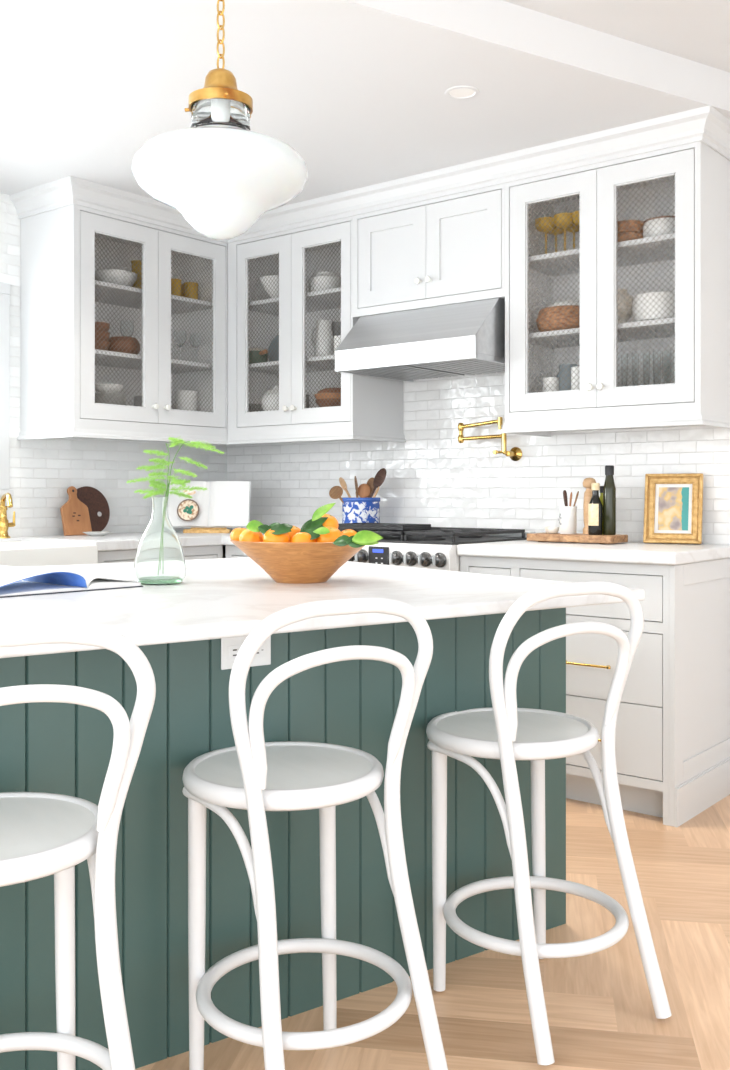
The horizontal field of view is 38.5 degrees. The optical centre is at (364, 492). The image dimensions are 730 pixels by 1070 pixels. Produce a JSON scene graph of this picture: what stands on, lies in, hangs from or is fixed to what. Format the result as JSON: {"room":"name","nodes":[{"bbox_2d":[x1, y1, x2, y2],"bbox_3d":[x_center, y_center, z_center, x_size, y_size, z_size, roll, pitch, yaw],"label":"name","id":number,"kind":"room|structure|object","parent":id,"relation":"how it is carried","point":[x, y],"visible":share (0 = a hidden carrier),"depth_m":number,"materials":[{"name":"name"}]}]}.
{"room":"kitchen","nodes":[
{"label":"kitchen","id":0,"kind":"room"},
{"bbox_2d":[0,193,226,557],"bbox_3d":[-2.251,-0.195,3.987,0.150,2.620,4.580,0,0,39],"label":"wall","id":1,"kind":"structure","parent":0,"point":[42,471],"depth_m":4.90,"materials":[{"name":"white tile"}]},
{"bbox_2d":[0,282,13,495],"bbox_3d":[-2.121,-0.460,4.084,0.170,0.950,1.575,0,0,39],"label":"window","id":2,"kind":"structure","parent":1,"relation":"in","point":[4,287],"depth_m":4.64,"materials":[{"name":"white paint"}]},
{"bbox_2d":[20,204,226,442],"bbox_3d":[-1.108,-0.795,4.939,0.429,1.070,0.900,0,0,39],"label":"upper cabinet","id":3,"kind":"object","parent":1,"relation":"attached to","point":[62,300],"visible":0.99,"depth_m":4.74,"materials":[{"name":"white paint"}]},
{"bbox_2d":[95,269,137,286],"bbox_3d":[-1.173,-0.982,4.885,0.216,0.082,0.216,0,0,39],"label":"serving bowl","id":4,"kind":"object","parent":3,"relation":"on","point":[103,270],"visible":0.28,"depth_m":4.80,"materials":[{"name":"white ceramic"}]},
{"bbox_2d":[108,336,139,354],"bbox_3d":[-1.132,-0.679,4.888,0.160,0.088,0.160,0,0,39],"label":"wooden bowl","id":5,"kind":"object","parent":3,"relation":"on","point":[117,337],"visible":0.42,"depth_m":4.82,"materials":[{"name":"brown wood"}]},
{"bbox_2d":[120,320,133,336],"bbox_3d":[-1.154,-0.736,5.067,0.064,0.200,0.064,0,0,39],"label":"cup","id":6,"kind":"object","parent":3,"relation":"on","point":[122,322],"visible":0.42,"depth_m":5.04,"materials":[{"name":"white"}]},
{"bbox_2d":[95,280,211,314],"bbox_3d":[-1.131,-0.930,4.958,0.346,0.020,0.862,0,0,39],"label":"shelf","id":7,"kind":"object","parent":3,"relation":"attached to","point":[114,285],"depth_m":5.05,"materials":[{"name":"white paint"}]},
{"bbox_2d":[95,349,211,373],"bbox_3d":[-1.131,-0.625,4.958,0.346,0.020,0.862,0,0,39],"label":"shelf","id":8,"kind":"object","parent":3,"relation":"attached to","point":[99,352],"depth_m":5.04,"materials":[{"name":"white paint"}]},
{"bbox_2d":[173,330,185,359],"bbox_3d":[-0.920,-0.721,5.198,0.064,0.170,0.064,0,0,39],"label":"wine glass","id":9,"kind":"object","parent":3,"relation":"on","point":[177,331],"visible":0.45,"depth_m":5.17,"materials":[{"name":"white"}]},
{"bbox_2d":[184,282,197,299],"bbox_3d":[-0.868,-0.993,5.215,0.074,0.105,0.074,0,0,39],"label":"tumbler","id":10,"kind":"object","parent":3,"relation":"on","point":[186,283],"visible":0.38,"depth_m":5.18,"materials":[{"name":"yellow glass"}]},
{"bbox_2d":[190,333,200,361],"bbox_3d":[-0.854,-0.721,5.280,0.064,0.170,0.064,0,0,39],"label":"wine glass","id":11,"kind":"object","parent":3,"relation":"on","point":[198,334],"visible":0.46,"depth_m":5.26,"materials":[{"name":"white"}]},
{"bbox_2d":[17,428,405,444],"bbox_3d":[-0.690,-0.259,4.858,1.781,0.037,0.623,0,0,-9],"label":"trim","id":12,"kind":"structure","parent":3,"relation":"attached to","point":[71,432],"depth_m":4.78,"materials":[{"name":"white paint"}]},
{"bbox_2d":[9,105,729,242],"bbox_3d":[-0.011,-1.286,4.473,3.136,0.098,0.914,0,0,18],"label":"trim","id":13,"kind":"structure","parent":3,"relation":"attached to","point":[707,125],"depth_m":4.35,"materials":[{"name":"white paint"}]},
{"bbox_3d":[-1.189,-0.396,4.833,0.170,0.010,0.170,0,0,39],"label":"plate","id":14,"kind":"object","parent":3,"relation":"on","visible":0},
{"bbox_3d":[-1.189,-0.405,4.833,0.170,0.010,0.170,0,0,39],"label":"plate","id":15,"kind":"object","parent":14,"relation":"on","visible":0},
{"bbox_2d":[95,401,126,403],"bbox_3d":[-1.189,-0.414,4.833,0.170,0.010,0.170,0,0,39],"label":"plate","id":16,"kind":"object","parent":15,"relation":"on","point":[95,401],"visible":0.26,"depth_m":4.77,"materials":[{"name":"white ceramic"}]},
{"bbox_2d":[95,399,125,401],"bbox_3d":[-1.189,-0.423,4.833,0.170,0.010,0.170,0,0,39],"label":"plate","id":17,"kind":"object","parent":16,"relation":"on","point":[95,399],"visible":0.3,"depth_m":4.77,"materials":[{"name":"white ceramic"}]},
{"bbox_2d":[95,397,125,399],"bbox_3d":[-1.189,-0.432,4.833,0.170,0.010,0.170,0,0,39],"label":"plate","id":18,"kind":"object","parent":17,"relation":"on","point":[95,397],"visible":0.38,"depth_m":4.77,"materials":[{"name":"white ceramic"}]},
{"bbox_2d":[95,395,125,397],"bbox_3d":[-1.189,-0.441,4.833,0.170,0.010,0.170,0,0,39],"label":"plate","id":19,"kind":"object","parent":18,"relation":"on","point":[96,395],"visible":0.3,"depth_m":4.77,"materials":[{"name":"white ceramic"}]},
{"bbox_2d":[95,393,125,395],"bbox_3d":[-1.189,-0.450,4.833,0.170,0.010,0.170,0,0,39],"label":"plate","id":20,"kind":"object","parent":19,"relation":"on","point":[95,393],"visible":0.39,"depth_m":4.77,"materials":[{"name":"white ceramic"}]},
{"bbox_2d":[95,384,123,392],"bbox_3d":[-1.189,-0.478,4.833,0.144,0.040,0.144,0,0,39],"label":"serving bowl","id":21,"kind":"object","parent":20,"relation":"on","point":[97,385],"visible":0.54,"depth_m":4.79,"materials":[{"name":"white ceramic"}]},
{"bbox_2d":[0,0,729,248],"bbox_3d":[-0.131,-1.452,1.892,5.780,0.235,5.180,0,0,39],"label":"ceiling","id":22,"kind":"structure","parent":0,"point":[357,88],"depth_m":3.37,"materials":[{"name":"white paint"}]},
{"bbox_2d":[132,0,307,239],"bbox_3d":[-0.312,-0.942,2.260,0.376,0.785,0.376,0,0,39],"label":"pendant lamp","id":23,"kind":"object","parent":22,"relation":"hanging from","point":[221,175],"visible":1,"depth_m":2.17,"materials":[{"name":"white glass"}]},
{"bbox_2d":[445,85,478,99],"bbox_3d":[0.323,-1.332,3.479,0.116,0.004,0.116,0,0,39],"label":"recessed light","id":24,"kind":"object","parent":22,"relation":"in","point":[460,92],"visible":1,"depth_m":3.48,"materials":[{"name":"white paint"}]},
{"bbox_2d":[135,795,729,1069],"bbox_3d":[-0.040,1.115,1.123,7.088,0.001,6.301,0,0,39],"label":"floor","id":25,"kind":"structure","parent":0,"point":[601,1015],"depth_m":2.34,"materials":[{"name":"brown wood"}]},
{"bbox_2d":[0,624,155,1069],"bbox_3d":[-0.567,0.650,1.591,0.421,0.928,0.502,0,0,-32],"label":"bar stool","id":26,"kind":"object","parent":25,"relation":"on","point":[42,834],"visible":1,"depth_m":1.57,"materials":[{"name":"white paint"}]},
{"bbox_2d":[98,545,222,562],"bbox_3d":[-1.107,0.678,4.760,0.650,0.873,0.700,0,0,39],"label":"base cabinet","id":27,"kind":"object","parent":25,"relation":"on","point":[213,551],"visible":0.05,"depth_m":4.68,"materials":[{"name":"white paint"}]},
{"bbox_2d":[226,545,247,557],"bbox_3d":[-0.245,0.678,4.915,0.537,0.873,0.613,0,0,39],"label":"base cabinet","id":28,"kind":"object","parent":25,"relation":"on","point":[232,551],"visible":0.1,"depth_m":4.81,"materials":[{"name":"white paint"}]},
{"bbox_2d":[0,608,565,1069],"bbox_3d":[-0.973,0.686,2.479,2.700,0.857,1.356,0,0,-35],"label":"kitchen island","id":29,"kind":"object","parent":25,"relation":"on","point":[46,747],"visible":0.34,"depth_m":2.17,"materials":[{"name":"green paint"}]},
{"bbox_2d":[221,636,270,669],"bbox_3d":[-0.244,0.327,2.159,0.116,0.066,0.009,0,0,-35],"label":"wall outlet","id":30,"kind":"object","parent":29,"relation":"attached to","point":[230,647],"visible":0.55,"depth_m":2.14,"materials":[{"name":"white plastic"}]},
{"bbox_2d":[228,645,241,660],"bbox_3d":[-0.265,0.327,2.143,0.036,0.030,0.002,0,0,-35],"label":"socket","id":31,"kind":"object","parent":30,"relation":"attached to","point":[233,650],"depth_m":2.14,"materials":[{"name":"grey plastic"}]},
{"bbox_2d":[254,642,264,657],"bbox_3d":[-0.223,0.327,2.173,0.036,0.030,0.002,0,0,-35],"label":"socket","id":32,"kind":"object","parent":30,"relation":"attached to","point":[261,652],"depth_m":2.18,"materials":[{"name":"grey plastic"}]},
{"bbox_2d":[0,557,644,657],"bbox_3d":[-0.923,0.244,2.378,2.750,0.028,1.640,0,0,-35],"label":"island countertop","id":33,"kind":"structure","parent":29,"relation":"on","point":[220,598],"depth_m":2.26,"materials":[{"name":"white stone"}]},
{"bbox_2d":[0,565,142,597],"bbox_3d":[-0.803,0.205,2.511,0.308,0.049,0.430,0,0,43],"label":"open book","id":34,"kind":"object","parent":33,"relation":"on","point":[35,581],"visible":1,"depth_m":2.47,"materials":[{"name":"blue paper"}]},
{"bbox_2d":[133,497,185,584],"bbox_3d":[-0.521,0.120,2.656,0.132,0.220,0.132,0,0,39],"label":"glass vase","id":35,"kind":"object","parent":33,"relation":"on","point":[159,559],"visible":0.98,"depth_m":2.61,"materials":[{"name":"clear glass"}]},
{"bbox_2d":[126,439,185,496],"bbox_3d":[-0.519,0.033,2.661,0.161,0.348,0.090,0,0,9],"label":"fern sprig","id":36,"kind":"object","parent":35,"relation":"in","point":[161,453],"visible":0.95,"depth_m":2.65,"materials":[{"name":"green plant"}]},
{"bbox_2d":[134,479,206,498],"bbox_3d":[-0.495,0.082,2.652,0.192,0.247,0.080,0,0,-5],"label":"fern sprig","id":37,"kind":"object","parent":35,"relation":"in","point":[160,489],"visible":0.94,"depth_m":2.65,"materials":[{"name":"green plant"}]},
{"bbox_2d":[144,437,222,496],"bbox_3d":[-0.455,0.025,2.647,0.203,0.345,0.100,0,0,-5],"label":"fern sprig","id":38,"kind":"object","parent":35,"relation":"in","point":[195,443],"visible":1,"depth_m":2.65,"materials":[{"name":"green plant"}]},
{"bbox_2d":[230,540,365,583],"bbox_3d":[-0.166,0.175,2.716,0.366,0.110,0.366,0,0,39],"label":"fruit bowl","id":39,"kind":"object","parent":33,"relation":"on","point":[284,562],"visible":0.8,"depth_m":2.60,"materials":[{"name":"brown wood"}]},
{"bbox_2d":[239,529,262,541],"bbox_3d":[-0.288,0.120,2.660,0.064,0.058,0.065,0,0,-4],"label":"tangerine","id":40,"kind":"object","parent":39,"relation":"on","point":[246,535],"visible":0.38,"depth_m":2.64,"materials":[{"name":"orange food"}]},
{"bbox_2d":[263,529,289,541],"bbox_3d":[-0.222,0.118,2.615,0.068,0.060,0.067,0,0,-39],"label":"tangerine","id":41,"kind":"object","parent":39,"relation":"in","point":[268,536],"visible":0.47,"depth_m":2.59,"materials":[{"name":"orange food"}]},
{"bbox_2d":[246,520,270,533],"bbox_3d":[-0.261,0.088,2.619,0.073,0.040,0.031,0,0,-14],"label":"leaf","id":42,"kind":"object","parent":41,"relation":"on","point":[254,525],"visible":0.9,"depth_m":2.62,"materials":[{"name":"green plant"}]},
{"bbox_2d":[268,523,292,534],"bbox_3d":[-0.214,0.088,2.604,0.067,0.029,0.049,0,0,4],"label":"leaf","id":43,"kind":"object","parent":41,"relation":"on","point":[279,528],"visible":1,"depth_m":2.60,"materials":[{"name":"green plant"}]},
{"bbox_2d":[291,532,314,541],"bbox_3d":[-0.154,0.122,2.600,0.058,0.050,0.058,0,0,-32],"label":"tangerine","id":44,"kind":"object","parent":39,"relation":"in","point":[301,536],"visible":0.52,"depth_m":2.58,"materials":[{"name":"orange food"}]},
{"bbox_2d":[300,503,335,531],"bbox_3d":[-0.117,0.063,2.625,0.084,0.076,0.042,0,0,-31],"label":"leaf","id":45,"kind":"object","parent":44,"relation":"on","point":[317,520],"visible":0.88,"depth_m":2.63,"materials":[{"name":"green plant"}]},
{"bbox_2d":[315,526,342,541],"bbox_3d":[-0.089,0.115,2.615,0.070,0.063,0.070,0,0,26],"label":"tangerine","id":46,"kind":"object","parent":39,"relation":"on","point":[334,533],"visible":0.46,"depth_m":2.59,"materials":[{"name":"orange food"}]},
{"bbox_2d":[322,514,338,528],"bbox_3d":[-0.098,0.081,2.680,0.060,0.055,0.060,0,0,-20],"label":"tangerine","id":47,"kind":"object","parent":39,"relation":"in","point":[331,521],"visible":0.45,"depth_m":2.66,"materials":[{"name":"orange food"}]},
{"bbox_2d":[333,530,382,547],"bbox_3d":[-0.016,0.110,2.505,0.121,0.042,0.039,0,0,-5],"label":"leaf","id":48,"kind":"object","parent":39,"relation":"in","point":[365,537],"visible":1,"depth_m":2.50,"materials":[{"name":"green plant"}]},
{"bbox_2d":[182,597,447,1069],"bbox_3d":[-0.123,0.650,1.964,0.421,0.928,0.502,0,0,-35],"label":"bar stool","id":49,"kind":"object","parent":25,"relation":"on","point":[257,776],"visible":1,"depth_m":1.90,"materials":[{"name":"white paint"}]},
{"bbox_2d":[339,527,535,571],"bbox_3d":[0.215,0.634,4.447,0.756,0.961,0.717,0,0,39],"label":"range","id":50,"kind":"object","parent":25,"relation":"on","point":[435,547],"visible":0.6,"depth_m":4.16,"materials":[{"name":"silver metal"}]},
{"bbox_2d":[338,523,430,530],"bbox_3d":[0.074,0.143,4.463,0.370,0.022,0.200,0,0,39],"label":"griddle","id":51,"kind":"object","parent":50,"relation":"on","point":[365,526],"visible":0.84,"depth_m":4.39,"materials":[{"name":"black metal"}]},
{"bbox_2d":[342,498,380,522],"bbox_3d":[-0.019,0.109,4.897,0.183,0.176,0.183,0,0,39],"label":"utensil crock","id":52,"kind":"object","parent":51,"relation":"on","point":[354,510],"visible":0.66,"depth_m":4.82,"materials":[{"name":"blue ceramic"}]},
{"bbox_2d":[329,486,343,502],"bbox_3d":[-0.078,0.079,4.861,0.187,0.224,0.057,0,0,7],"label":"ladle","id":53,"kind":"object","parent":52,"relation":"in","point":[335,492],"visible":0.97,"depth_m":4.87,"materials":[{"name":"brown wood"}]},
{"bbox_2d":[358,484,370,497],"bbox_3d":[-0.014,0.072,4.901,0.080,0.233,0.030,0,0,-34],"label":"wooden spoon","id":54,"kind":"object","parent":52,"relation":"in","point":[364,490],"visible":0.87,"depth_m":4.90,"materials":[{"name":"brown wood"}]},
{"bbox_2d":[369,468,386,497],"bbox_3d":[0.024,0.036,4.906,0.162,0.306,0.051,0,0,11],"label":"wooden spoon","id":55,"kind":"object","parent":52,"relation":"in","point":[379,478],"visible":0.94,"depth_m":4.89,"materials":[{"name":"brown wood"}]},
{"bbox_2d":[377,534,526,544],"bbox_3d":[0.239,0.195,4.477,0.756,0.010,0.630,0,0,39],"label":"cooktop","id":56,"kind":"object","parent":50,"relation":"in","point":[388,539],"depth_m":4.22,"materials":[{"name":"black metal"}]},
{"bbox_2d":[426,581,671,1065],"bbox_3d":[0.363,0.650,2.311,0.421,0.928,0.502,0,0,-33],"label":"bar stool","id":57,"kind":"object","parent":25,"relation":"on","point":[505,732],"visible":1,"depth_m":2.23,"materials":[{"name":"white paint"}]},
{"bbox_2d":[460,556,729,826],"bbox_3d":[0.885,0.678,3.980,0.866,0.873,0.648,0,0,39],"label":"base cabinet","id":58,"kind":"object","parent":25,"relation":"on","point":[672,731],"visible":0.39,"depth_m":3.63,"materials":[{"name":"white paint"}]},
{"bbox_2d":[457,540,729,564],"bbox_3d":[0.890,0.218,3.982,0.871,0.043,0.641,0,0,39],"label":"countertop","id":59,"kind":"structure","parent":58,"relation":"on","point":[627,552],"depth_m":3.74,"materials":[{"name":"white stone"}]},
{"bbox_2d":[527,533,627,543],"bbox_3d":[0.839,0.180,4.145,0.369,0.034,0.154,0,0,39],"label":"serving board","id":60,"kind":"object","parent":59,"relation":"on","point":[540,537],"visible":0.93,"depth_m":4.07,"materials":[{"name":"brown wood"}]},
{"bbox_2d":[558,506,576,533],"bbox_3d":[0.810,0.108,4.171,0.071,0.110,0.071,0,0,39],"label":"crock","id":61,"kind":"object","parent":60,"relation":"on","point":[567,519],"visible":0.98,"depth_m":4.14,"materials":[{"name":"white ceramic"}]},
{"bbox_2d":[583,478,595,533],"bbox_3d":[0.893,0.051,4.156,0.054,0.224,0.054,0,0,39],"label":"pepper mill","id":62,"kind":"object","parent":60,"relation":"on","point":[587,482],"visible":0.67,"depth_m":4.14,"materials":[{"name":"brown wood"}]},
{"bbox_2d":[588,483,602,534],"bbox_3d":[0.898,0.062,4.074,0.056,0.202,0.056,0,0,39],"label":"oil bottle","id":63,"kind":"object","parent":60,"relation":"on","point":[595,507],"visible":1,"depth_m":4.05,"materials":[{"name":"black glass"}]},
{"bbox_2d":[603,465,615,534],"bbox_3d":[0.952,0.028,4.069,0.049,0.270,0.049,0,0,39],"label":"oil bottle","id":64,"kind":"object","parent":60,"relation":"on","point":[609,489],"visible":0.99,"depth_m":4.05,"materials":[{"name":"green glass"}]},
{"bbox_2d":[643,473,703,543],"bbox_3d":[1.192,0.060,4.041,0.217,0.271,0.069,0,0,26],"label":"framed painting","id":65,"kind":"object","parent":59,"relation":"on","point":[673,503],"visible":1,"depth_m":4.04,"materials":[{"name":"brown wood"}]},
{"bbox_2d":[658,487,688,529],"bbox_3d":[1.193,0.061,4.043,0.113,0.168,0.002,0,-10,25],"label":"picture","id":66,"kind":"object","parent":65,"relation":"attached to","point":[673,506],"depth_m":4.04},
{"bbox_3d":[-1.863,0.678,3.851,0.614,0.873,1.655,0,0,39],"label":"base cabinet","id":67,"kind":"object","parent":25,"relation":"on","visible":0},
{"bbox_2d":[0,529,263,550],"bbox_3d":[-1.234,0.218,4.194,1.171,0.043,2.979,0,0,39],"label":"countertop","id":68,"kind":"structure","parent":67,"relation":"on","point":[111,541],"depth_m":4.63,"materials":[{"name":"white stone"}]},
{"bbox_2d":[0,493,14,537],"bbox_3d":[-1.552,0.097,4.501,0.079,0.199,0.222,0,0,-16],"label":"faucet","id":69,"kind":"object","parent":68,"relation":"on","point":[4,523],"visible":1,"depth_m":4.55,"materials":[{"name":"gold metal"}]},
{"bbox_2d":[0,541,97,566],"bbox_3d":[-1.570,0.343,4.087,0.545,0.265,0.870,0,0,39],"label":"sink","id":70,"kind":"object","parent":68,"relation":"in","point":[12,553],"visible":0.3,"depth_m":4.12,"materials":[{"name":"white ceramic"}]},
{"bbox_2d":[60,486,91,535],"bbox_3d":[-1.356,0.083,4.878,0.076,0.231,0.148,0,0,39],"label":"paddle board","id":71,"kind":"object","parent":68,"relation":"on","point":[75,517],"visible":0.95,"depth_m":4.87,"materials":[{"name":"brown wood"}]},
{"bbox_2d":[77,486,109,531],"bbox_3d":[-1.315,0.083,4.975,0.060,0.230,0.232,0,0,39],"label":"round board","id":72,"kind":"object","parent":68,"relation":"on","point":[97,504],"visible":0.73,"depth_m":5.00,"materials":[{"name":"brown wood"}]},
{"bbox_2d":[183,528,231,532],"bbox_3d":[-0.777,0.092,5.200,0.230,0.210,0.140,0,0,3],"label":"book stand","id":73,"kind":"object","parent":68,"relation":"on","point":[192,530],"visible":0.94,"depth_m":5.14,"materials":[{"name":"brown wood"}]},
{"bbox_2d":[168,481,250,527],"bbox_3d":[-0.778,0.056,5.185,0.410,0.231,0.112,0,0,3],"label":"cookbook","id":74,"kind":"object","parent":73,"relation":"on","point":[224,504],"visible":0.92,"depth_m":5.19,"materials":[{"name":"white paper"}]},
{"bbox_2d":[177,499,198,520],"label":"picture","id":75,"kind":"object","parent":74,"relation":"attached to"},
{"bbox_2d":[227,249,729,544],"bbox_3d":[1.484,-0.195,4.013,5.930,2.620,0.150,0,0,39],"label":"wall","id":76,"kind":"structure","parent":0,"point":[433,478],"depth_m":4.72,"materials":[{"name":"white tile"}]},
{"bbox_2d":[228,216,402,442],"bbox_3d":[-0.259,-0.795,5.057,0.804,1.070,0.409,0,0,39],"label":"upper cabinet","id":77,"kind":"object","parent":76,"relation":"attached to","point":[368,404],"visible":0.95,"depth_m":4.94,"materials":[{"name":"white paint"}]},
{"bbox_2d":[249,348,267,363],"bbox_3d":[-0.541,-0.684,5.267,0.196,0.098,0.144,0,0,39],"label":"enamel pot","id":78,"kind":"object","parent":77,"relation":"on","point":[250,349],"visible":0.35,"depth_m":5.22,"materials":[{"name":"green"}]},
{"bbox_2d":[260,275,278,297],"bbox_3d":[-0.431,-1.000,5.179,0.180,0.120,0.180,0,0,39],"label":"footed bowl","id":79,"kind":"object","parent":77,"relation":"on","point":[270,276],"visible":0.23,"depth_m":5.12,"materials":[{"name":"white ceramic"}]},
{"bbox_2d":[261,385,278,410],"bbox_3d":[-0.436,-0.463,5.183,0.156,0.144,0.156,0,0,39],"label":"tureen","id":80,"kind":"object","parent":77,"relation":"on","point":[277,388],"visible":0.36,"depth_m":5.12,"materials":[{"name":"white ceramic"}]},
{"bbox_2d":[268,335,278,361],"bbox_3d":[-0.428,-0.724,5.309,0.174,0.173,0.028,0,0,39],"label":"plate","id":81,"kind":"object","parent":77,"relation":"on","point":[277,336],"visible":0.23,"depth_m":5.34,"materials":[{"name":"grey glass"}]},
{"bbox_2d":[249,355,334,374],"bbox_3d":[-0.241,-0.625,5.080,0.766,0.020,0.326,0,0,39],"label":"shelf","id":82,"kind":"object","parent":77,"relation":"attached to","point":[316,358],"depth_m":5.12,"materials":[{"name":"white paint"}]},
{"bbox_2d":[249,287,340,315],"bbox_3d":[-0.241,-0.930,5.080,0.766,0.020,0.326,0,0,39],"label":"shelf","id":83,"kind":"object","parent":77,"relation":"attached to","point":[327,293],"depth_m":5.11,"materials":[{"name":"white paint"}]},
{"bbox_2d":[311,320,333,356],"bbox_3d":[-0.200,-0.728,5.000,0.094,0.185,0.118,0,0,-19],"label":"pitcher","id":84,"kind":"object","parent":77,"relation":"on","point":[318,321],"visible":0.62,"depth_m":4.95,"materials":[{"name":"white ceramic"}]},
{"bbox_2d":[308,271,340,291],"bbox_3d":[-0.188,-0.994,4.982,0.170,0.106,0.170,0,0,39],"label":"casserole","id":85,"kind":"object","parent":77,"relation":"on","point":[322,272],"visible":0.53,"depth_m":4.91,"materials":[{"name":"white ceramic"}]},
{"bbox_2d":[315,398,340,406],"bbox_3d":[-0.152,-0.415,4.953,0.170,0.050,0.170,0,0,39],"label":"wooden bowl","id":86,"kind":"object","parent":77,"relation":"on","point":[334,399],"visible":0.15,"depth_m":4.89,"materials":[{"name":"brown wood"}]},
{"bbox_2d":[335,298,504,381],"bbox_3d":[0.323,-0.652,4.495,0.718,0.259,0.553,0,0,39],"label":"range hood","id":87,"kind":"object","parent":76,"relation":"attached to","point":[468,338],"visible":0.9,"depth_m":4.30,"materials":[{"name":"metal"}]},
{"bbox_2d":[353,183,504,318],"bbox_3d":[0.361,-1.058,4.557,0.789,0.545,0.409,0,0,39],"label":"upper cabinet","id":88,"kind":"object","parent":76,"relation":"attached to","point":[446,250],"visible":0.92,"depth_m":4.40,"materials":[{"name":"white paint"}]},
{"bbox_2d":[458,417,521,460],"bbox_3d":[0.543,-0.235,4.611,0.288,0.190,0.100,0,0,39],"label":"pot filler","id":89,"kind":"object","parent":76,"relation":"attached to","point":[515,453],"visible":0.99,"depth_m":4.56,"materials":[{"name":"gold metal"}]},
{"bbox_2d":[499,414,729,436],"bbox_3d":[0.984,-0.259,4.066,0.831,0.037,0.396,0,0,39],"label":"trim","id":90,"kind":"structure","parent":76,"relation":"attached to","point":[529,428],"depth_m":3.88,"materials":[{"name":"white paint"}]},
{"bbox_2d":[505,141,729,431],"bbox_3d":[0.978,-0.795,4.059,0.798,1.070,0.409,0,0,39],"label":"upper cabinet","id":91,"kind":"object","parent":76,"relation":"attached to","point":[690,183],"visible":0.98,"depth_m":3.92,"materials":[{"name":"white paint"}]},
{"bbox_2d":[535,217,555,253],"bbox_3d":[0.732,-1.023,4.227,0.090,0.165,0.090,0,0,39],"label":"stemmed glass","id":92,"kind":"object","parent":91,"relation":"on","point":[541,218],"visible":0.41,"depth_m":4.20,"materials":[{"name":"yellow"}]},
{"bbox_2d":[543,377,558,391],"bbox_3d":[0.742,-0.424,4.168,0.064,0.068,0.064,0,0,39],"label":"dish","id":93,"kind":"object","parent":91,"relation":"on","point":[553,381],"visible":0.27,"depth_m":4.14,"materials":[{"name":"white ceramic"}]},
{"bbox_2d":[536,305,579,331],"bbox_3d":[0.804,-0.684,4.182,0.238,0.098,0.238,0,0,39],"label":"woven basket","id":94,"kind":"object","parent":91,"relation":"on","point":[566,307],"visible":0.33,"depth_m":4.08,"materials":[{"name":"wicker"}]},
{"bbox_2d":[554,213,573,250],"bbox_3d":[0.797,-1.023,4.163,0.090,0.165,0.090,0,0,39],"label":"stemmed glass","id":95,"kind":"object","parent":91,"relation":"on","point":[565,214],"visible":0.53,"depth_m":4.13,"materials":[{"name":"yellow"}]},
{"bbox_2d":[556,364,578,390],"bbox_3d":[0.816,-0.453,4.199,0.112,0.125,0.112,0,0,-6],"label":"glass pitcher","id":96,"kind":"object","parent":91,"relation":"on","point":[568,369],"visible":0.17,"depth_m":4.16,"materials":[{"name":"grey"}]},
{"bbox_2d":[571,366,579,389],"bbox_3d":[0.839,-0.441,4.077,0.068,0.100,0.068,0,0,39],"label":"mug","id":97,"kind":"object","parent":91,"relation":"on","point":[574,369],"visible":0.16,"depth_m":4.05,"materials":[{"name":"white ceramic"}]},
{"bbox_2d":[529,233,674,276],"bbox_3d":[0.997,-0.930,4.082,0.760,0.020,0.326,0,0,39],"label":"shelf","id":98,"kind":"object","parent":91,"relation":"attached to","point":[671,238],"depth_m":4.11,"materials":[{"name":"white paint"}]},
{"bbox_2d":[529,317,674,347],"bbox_3d":[0.997,-0.625,4.082,0.760,0.020,0.326,0,0,39],"label":"shelf","id":99,"kind":"object","parent":91,"relation":"attached to","point":[665,320],"depth_m":4.11,"materials":[{"name":"white paint"}]},
{"bbox_2d":[617,352,627,386],"bbox_3d":[0.966,-0.461,3.974,0.066,0.140,0.066,0,0,39],"label":"clear tumbler","id":100,"kind":"object","parent":91,"relation":"on","point":[620,354],"visible":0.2,"depth_m":3.94,"materials":[{"name":"clear glass"}]},
{"bbox_2d":[617,289,632,323],"bbox_3d":[0.987,-0.712,4.061,0.124,0.152,0.124,0,0,39],"label":"round vase","id":101,"kind":"object","parent":91,"relation":"on","point":[621,292],"visible":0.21,"depth_m":4.01,"materials":[{"name":"beige ceramic"}]},
{"bbox_2d":[617,232,643,241],"bbox_3d":[1.007,-0.963,4.018,0.150,0.044,0.150,0,0,39],"label":"woven basket","id":102,"kind":"object","parent":91,"relation":"on","point":[627,236],"visible":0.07,"depth_m":3.95,"materials":[{"name":"wicker"}]},
{"bbox_2d":[617,220,643,232],"bbox_3d":[1.007,-1.008,4.018,0.150,0.044,0.150,0,0,39],"label":"woven basket","id":103,"kind":"object","parent":102,"relation":"on","point":[621,225],"visible":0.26,"depth_m":3.95,"materials":[{"name":"wicker"}]},
{"bbox_2d":[632,350,649,385],"bbox_3d":[1.035,-0.461,3.919,0.066,0.140,0.066,0,0,39],"label":"clear tumbler","id":104,"kind":"object","parent":91,"relation":"on","point":[642,353],"visible":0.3,"depth_m":3.89,"materials":[{"name":"clear glass"}]},
{"bbox_2d":[632,292,674,321],"bbox_3d":[1.108,-0.688,3.937,0.200,0.105,0.200,0,0,39],"label":"pot","id":105,"kind":"object","parent":91,"relation":"on","point":[650,294],"visible":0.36,"depth_m":3.85,"materials":[{"name":"white ceramic"}]},
{"bbox_2d":[643,216,674,237],"bbox_3d":[1.123,-0.982,3.925,0.154,0.082,0.154,0,0,39],"label":"bowl","id":106,"kind":"object","parent":91,"relation":"on","point":[672,218],"visible":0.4,"depth_m":3.86,"materials":[{"name":"white ceramic"}]},
{"bbox_2d":[653,348,670,383],"bbox_3d":[1.099,-0.461,3.867,0.066,0.140,0.066,0,0,39],"label":"clear tumbler","id":107,"kind":"object","parent":91,"relation":"on","point":[659,352],"visible":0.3,"depth_m":3.84,"materials":[{"name":"clear glass"}]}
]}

